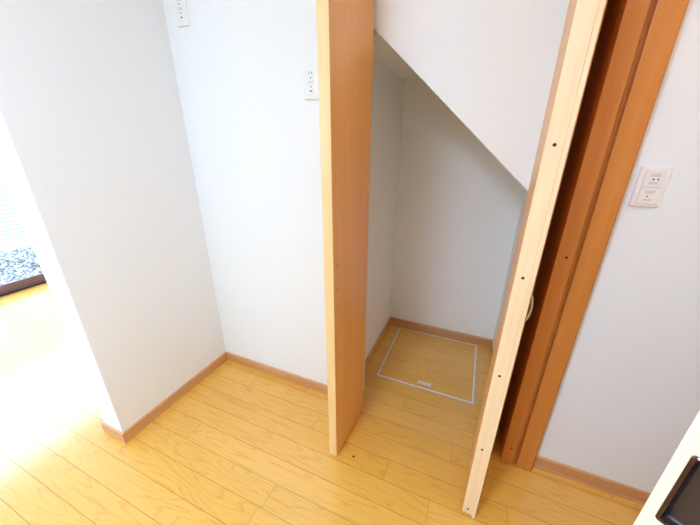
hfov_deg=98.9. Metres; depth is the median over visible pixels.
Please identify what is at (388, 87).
wall
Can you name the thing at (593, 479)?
baseboard
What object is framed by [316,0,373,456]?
closet door
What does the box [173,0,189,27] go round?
wall outlet
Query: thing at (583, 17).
closet door
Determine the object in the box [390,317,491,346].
baseboard
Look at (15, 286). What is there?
window sill
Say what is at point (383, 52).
ceiling
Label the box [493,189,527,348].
wall
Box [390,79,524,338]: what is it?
wall
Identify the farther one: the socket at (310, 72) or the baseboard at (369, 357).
the baseboard at (369, 357)
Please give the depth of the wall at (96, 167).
1.31 m
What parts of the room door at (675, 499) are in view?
recessed pull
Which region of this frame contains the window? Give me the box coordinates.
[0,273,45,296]
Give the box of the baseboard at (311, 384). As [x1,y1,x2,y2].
[226,352,327,393]
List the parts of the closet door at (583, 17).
handle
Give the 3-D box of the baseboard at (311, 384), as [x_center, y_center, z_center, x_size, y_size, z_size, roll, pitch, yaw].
[-0.412,0.723,1.915,0.974,0.062,0.009,9,23,21]
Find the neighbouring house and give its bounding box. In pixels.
[0,169,30,249]
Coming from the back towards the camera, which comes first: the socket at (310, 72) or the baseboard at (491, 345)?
the baseboard at (491, 345)
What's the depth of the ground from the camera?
5.09 m
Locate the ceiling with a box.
[373,29,527,191]
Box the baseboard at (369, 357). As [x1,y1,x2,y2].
[365,317,390,369]
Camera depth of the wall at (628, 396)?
1.18 m
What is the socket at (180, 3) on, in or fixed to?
attached to the wall outlet at (181, 9)
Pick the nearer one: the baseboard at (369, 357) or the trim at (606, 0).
the trim at (606, 0)
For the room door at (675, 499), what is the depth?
0.50 m
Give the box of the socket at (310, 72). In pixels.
[308,70,313,95]
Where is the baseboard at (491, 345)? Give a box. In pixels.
[490,339,492,361]
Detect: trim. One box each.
[491,0,607,451]
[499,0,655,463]
[515,0,689,471]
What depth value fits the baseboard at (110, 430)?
1.52 m
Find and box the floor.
[0,282,643,524]
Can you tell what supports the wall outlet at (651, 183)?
attached to the wall at (628, 396)
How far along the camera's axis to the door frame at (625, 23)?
1.01 m
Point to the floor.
(245, 445)
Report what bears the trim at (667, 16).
attached to the wall at (628, 396)
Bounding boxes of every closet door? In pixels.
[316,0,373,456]
[462,0,605,518]
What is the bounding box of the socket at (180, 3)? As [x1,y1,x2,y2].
[177,0,183,22]
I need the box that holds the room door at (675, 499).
[633,410,699,524]
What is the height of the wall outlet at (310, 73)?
0.120 m
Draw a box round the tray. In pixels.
[662,462,699,524]
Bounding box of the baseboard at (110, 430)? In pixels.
[101,421,126,443]
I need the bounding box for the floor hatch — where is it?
[375,327,477,404]
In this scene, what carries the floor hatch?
on the floor
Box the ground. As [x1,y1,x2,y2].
[0,243,41,283]
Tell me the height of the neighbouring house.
3.807 m
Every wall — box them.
[0,0,226,441]
[162,0,699,492]
[365,57,404,359]
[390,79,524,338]
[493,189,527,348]
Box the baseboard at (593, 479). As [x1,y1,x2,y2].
[534,455,650,502]
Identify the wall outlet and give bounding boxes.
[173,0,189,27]
[303,65,318,99]
[628,166,672,207]

